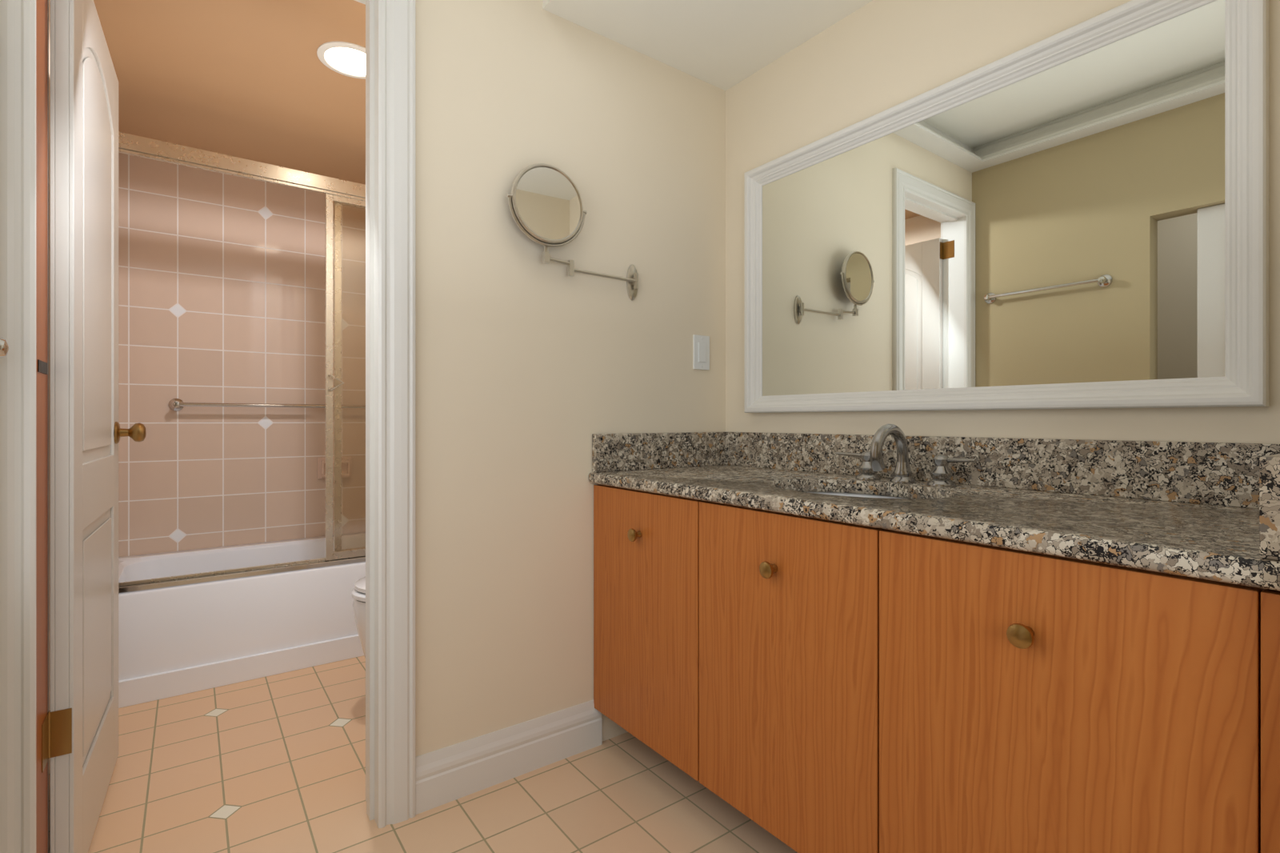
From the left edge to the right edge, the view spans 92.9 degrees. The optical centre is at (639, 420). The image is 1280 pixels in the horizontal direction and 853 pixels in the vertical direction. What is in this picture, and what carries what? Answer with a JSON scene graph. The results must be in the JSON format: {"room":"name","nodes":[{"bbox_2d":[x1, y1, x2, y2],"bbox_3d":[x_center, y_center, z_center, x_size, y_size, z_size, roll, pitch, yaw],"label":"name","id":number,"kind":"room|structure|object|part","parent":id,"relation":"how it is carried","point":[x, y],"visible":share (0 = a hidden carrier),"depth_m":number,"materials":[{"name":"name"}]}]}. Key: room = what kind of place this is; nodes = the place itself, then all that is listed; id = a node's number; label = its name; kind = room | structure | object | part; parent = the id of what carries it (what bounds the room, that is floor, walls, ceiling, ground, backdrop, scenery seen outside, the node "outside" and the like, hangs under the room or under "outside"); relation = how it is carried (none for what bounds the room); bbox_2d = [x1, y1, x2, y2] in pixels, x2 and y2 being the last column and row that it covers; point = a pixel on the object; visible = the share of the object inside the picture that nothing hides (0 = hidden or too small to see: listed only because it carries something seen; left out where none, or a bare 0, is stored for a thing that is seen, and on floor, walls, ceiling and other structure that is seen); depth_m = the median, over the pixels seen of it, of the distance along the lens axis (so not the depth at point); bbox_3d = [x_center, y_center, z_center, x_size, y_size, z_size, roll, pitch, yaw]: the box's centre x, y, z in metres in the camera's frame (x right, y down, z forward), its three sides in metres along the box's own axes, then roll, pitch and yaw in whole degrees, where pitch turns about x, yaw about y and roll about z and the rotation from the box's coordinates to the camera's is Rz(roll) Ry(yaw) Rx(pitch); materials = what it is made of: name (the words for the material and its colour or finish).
{"room":"bathroom","nodes":[
{"label":"bathroom","id":0,"kind":"room"},
{"bbox_2d":[48,0,50,774],"bbox_3d":[-1.814,-0.255,1.838,0.110,2.450,1.807,0,0,-36],"label":"wall","id":1,"kind":"structure","parent":0,"point":[49,0],"depth_m":1.66,"materials":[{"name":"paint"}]},
{"bbox_2d":[93,0,365,184],"bbox_3d":[-1.143,-1.320,2.335,1.560,0.320,1.807,0,0,-36],"label":"ceiling","id":2,"kind":"structure","parent":0,"point":[247,79],"depth_m":2.08,"materials":[{"name":"beige paint"}]},
{"bbox_2d":[316,41,365,79],"bbox_3d":[-0.929,-1.157,1.962,0.200,0.007,0.200,0,0,-37],"label":"recessed light","id":3,"kind":"object","parent":2,"relation":"in","point":[348,59],"depth_m":1.94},
{"bbox_2d":[118,152,365,556],"bbox_3d":[-1.713,-0.255,3.105,1.780,2.450,0.110,0,0,-36],"label":"wall","id":4,"kind":"structure","parent":0,"point":[222,277],"depth_m":2.87,"materials":[{"name":"tile"}]},
{"bbox_2d":[168,398,365,410],"bbox_3d":[-1.706,-0.070,2.994,0.976,0.056,0.079,0,0,-36],"label":"towel bar","id":5,"kind":"object","parent":4,"relation":"attached to","point":[175,404],"visible":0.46,"depth_m":2.85,"materials":[{"name":"silver metal"}]},
{"bbox_2d":[317,456,351,479],"bbox_3d":[-1.562,0.245,3.119,0.160,0.110,0.050,0,0,-36],"label":"soap dish","id":6,"kind":"object","parent":4,"relation":"attached to","point":[346,462],"visible":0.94,"depth_m":3.12,"materials":[{"name":"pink ceramic"}]},
{"bbox_2d":[48,655,797,852],"bbox_3d":[-0.348,0.995,0.806,3.600,0.050,5.510,0,0,-36],"label":"floor","id":7,"kind":"structure","parent":0,"point":[275,763],"depth_m":1.57,"materials":[{"name":"tile"}]},
{"bbox_2d":[118,532,365,707],"bbox_3d":[-1.450,0.780,2.749,1.554,0.380,0.769,0,0,-36],"label":"bathtub","id":8,"kind":"object","parent":7,"relation":"on","point":[178,640],"visible":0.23,"depth_m":2.29,"materials":[{"name":"white ceramic"}]},
{"bbox_2d":[118,131,365,593],"bbox_3d":[-1.243,-0.195,2.469,1.554,1.569,0.084,0,0,-36],"label":"shower door","id":9,"kind":"structure","parent":8,"relation":"on","point":[341,192],"depth_m":2.45,"materials":[{"name":"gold metal"}]},
{"bbox_3d":[-0.947,-0.177,2.670,0.775,1.487,0.055,0,0,-36],"label":"panel","id":10,"kind":"part","parent":9,"relation":"part of","materials":[{"name":"clear glass"}]},
{"bbox_3d":[-0.946,-0.177,2.722,0.768,1.487,0.016,0,0,-36],"label":"panel","id":11,"kind":"part","parent":9,"relation":"part of","materials":[{"name":"clear glass"}]},
{"bbox_2d":[351,576,365,657],"bbox_3d":[-0.608,0.583,2.225,0.822,0.775,0.456,0,0,-36],"label":"toilet","id":12,"kind":"object","parent":7,"relation":"on","point":[358,592],"visible":0.12,"depth_m":1.96,"materials":[{"name":"white ceramic"}]},
{"bbox_2d":[588,424,1279,852],"bbox_3d":[0.492,0.490,1.394,0.581,0.961,1.426,0,0,-36],"label":"vanity","id":13,"kind":"object","parent":7,"relation":"on","point":[889,640],"visible":1,"depth_m":1.05,"materials":[{"name":"brown wood"}]},
{"bbox_3d":[-0.014,0.305,1.617,0.033,0.035,0.035,0,0,-36],"label":"knob","id":14,"kind":"part","parent":13,"relation":"part of","materials":[{"name":"gold metal"}]},
{"bbox_3d":[0.007,0.525,1.633,0.019,0.664,0.462,0,0,-36],"label":"door","id":15,"kind":"part","parent":13,"relation":"part of","materials":[{"name":"brown wood"}]},
{"bbox_3d":[0.264,0.305,1.242,0.033,0.035,0.035,0,0,-36],"label":"knob","id":16,"kind":"part","parent":13,"relation":"part of","materials":[{"name":"gold metal"}]},
{"bbox_3d":[0.284,0.525,1.257,0.019,0.664,0.464,0,0,-36],"label":"door","id":17,"kind":"part","parent":13,"relation":"part of","materials":[{"name":"brown wood"}]},
{"bbox_2d":[588,464,1279,591],"bbox_3d":[0.498,0.171,1.399,0.565,0.032,1.426,0,0,-36],"label":"countertop","id":18,"kind":"structure","parent":13,"relation":"on","point":[1219,543],"depth_m":1.02,"materials":[{"name":"stone"}]},
{"bbox_2d":[803,491,905,498],"bbox_3d":[0.491,0.265,1.396,0.339,0.153,0.456,0,0,-36],"label":"sink","id":19,"kind":"object","parent":18,"relation":"in","point":[886,494],"depth_m":1.54,"materials":[{"name":"white ceramic"}]},
{"bbox_2d":[835,424,979,486],"bbox_3d":[0.616,0.082,1.489,0.160,0.145,0.364,0,0,-36],"label":"faucet","id":20,"kind":"object","parent":18,"relation":"on","point":[872,462],"depth_m":1.49,"materials":[{"name":"silver metal"}]},
{"bbox_3d":[0.543,0.305,0.864,0.033,0.035,0.035,0,0,-36],"label":"knob","id":21,"kind":"part","parent":13,"relation":"part of","materials":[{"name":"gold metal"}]},
{"bbox_3d":[0.564,0.525,0.879,0.019,0.664,0.469,0,0,-36],"label":"door","id":22,"kind":"part","parent":13,"relation":"part of","materials":[{"name":"brown wood"}]},
{"bbox_2d":[415,0,725,756],"bbox_3d":[-0.465,-0.255,1.643,2.047,2.450,0.110,0,0,-36],"label":"wall","id":23,"kind":"structure","parent":0,"point":[520,360],"depth_m":1.69,"materials":[{"name":"beige paint"}]},
{"bbox_2d":[50,0,146,852],"bbox_3d":[-1.322,-0.006,1.476,0.168,1.928,0.641,0,0,-36],"label":"door","id":24,"kind":"structure","parent":23,"relation":"in","point":[86,431],"depth_m":1.32,"materials":[{"name":"white wood"}]},
{"bbox_3d":[-1.474,0.035,1.681,0.168,0.062,0.063,0,0,-36],"label":"knob","id":25,"kind":"part","parent":24,"relation":"part of","materials":[{"name":"gold metal"}]},
{"bbox_2d":[0,0,415,852],"bbox_3d":[-0.896,-0.055,1.325,0.625,2.050,0.110,0,0,-37],"label":"door jamb","id":26,"kind":"object","parent":23,"relation":"attached to","point":[42,6],"depth_m":1.19,"materials":[{"name":"white wood"}]},
{"bbox_2d":[37,359,71,772],"bbox_3d":[-1.126,-0.142,1.169,0.040,1.615,0.109,0,0,-37],"label":"door hinge","id":27,"kind":"object","parent":26,"relation":"attached to","point":[57,726],"depth_m":1.20,"materials":[{"name":"gold metal"}]},
{"bbox_2d":[415,699,601,814],"bbox_3d":[-0.339,0.902,1.660,0.549,0.135,0.014,0,0,-36],"label":"baseboard","id":28,"kind":"structure","parent":23,"relation":"attached to","point":[446,774],"depth_m":1.63,"materials":[{"name":"white wood"}]},
{"bbox_2d":[506,163,638,299],"bbox_3d":[-0.168,-0.537,1.745,0.462,0.326,0.048,0,0,-42],"label":"magnifying mirror","id":29,"kind":"object","parent":23,"relation":"attached to","point":[545,202],"visible":1,"depth_m":1.67,"materials":[{"name":"silver metal"}]},
{"bbox_2d":[692,334,709,370],"bbox_3d":[0.210,-0.230,2.070,0.070,0.116,0.010,0,0,-36],"label":"light switch","id":30,"kind":"object","parent":23,"relation":"attached to","point":[701,343],"visible":1,"depth_m":2.06,"materials":[{"name":"white plastic"}]},
{"bbox_2d":[542,0,872,90],"bbox_3d":[1.008,-1.320,0.586,0.717,0.320,3.343,0,0,-36],"label":"ceiling soffit","id":31,"kind":"structure","parent":0,"point":[721,44],"depth_m":1.79,"materials":[{"name":"paint"}]},
{"bbox_2d":[725,0,1279,443],"bbox_3d":[1.340,-0.255,0.832,0.110,2.450,3.343,0,0,-36],"label":"wall","id":32,"kind":"structure","parent":0,"point":[884,54],"depth_m":1.59,"materials":[{"name":"beige paint"}]},
{"bbox_2d":[744,0,1269,412],"bbox_3d":[0.722,-0.423,1.542,0.038,0.799,1.220,0,0,-36],"label":"mirror","id":33,"kind":"object","parent":32,"relation":"attached to","point":[1078,217],"visible":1,"depth_m":1.34,"materials":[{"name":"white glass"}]},
{"bbox_3d":[-0.217,-0.255,-0.320,0.110,2.450,3.343,0,0,-37],"label":"wall","id":34,"kind":"structure","parent":0,"visible":0},
{"bbox_2d":[0,336,8,358],"bbox_3d":[-1.079,-0.120,0.993,0.068,0.044,0.044,0,0,-36],"label":"door knob","id":35,"kind":"object","parent":34,"relation":"attached to","point":[4,346],"visible":1,"depth_m":1.00,"materials":[{"name":"silver metal"}]}
]}

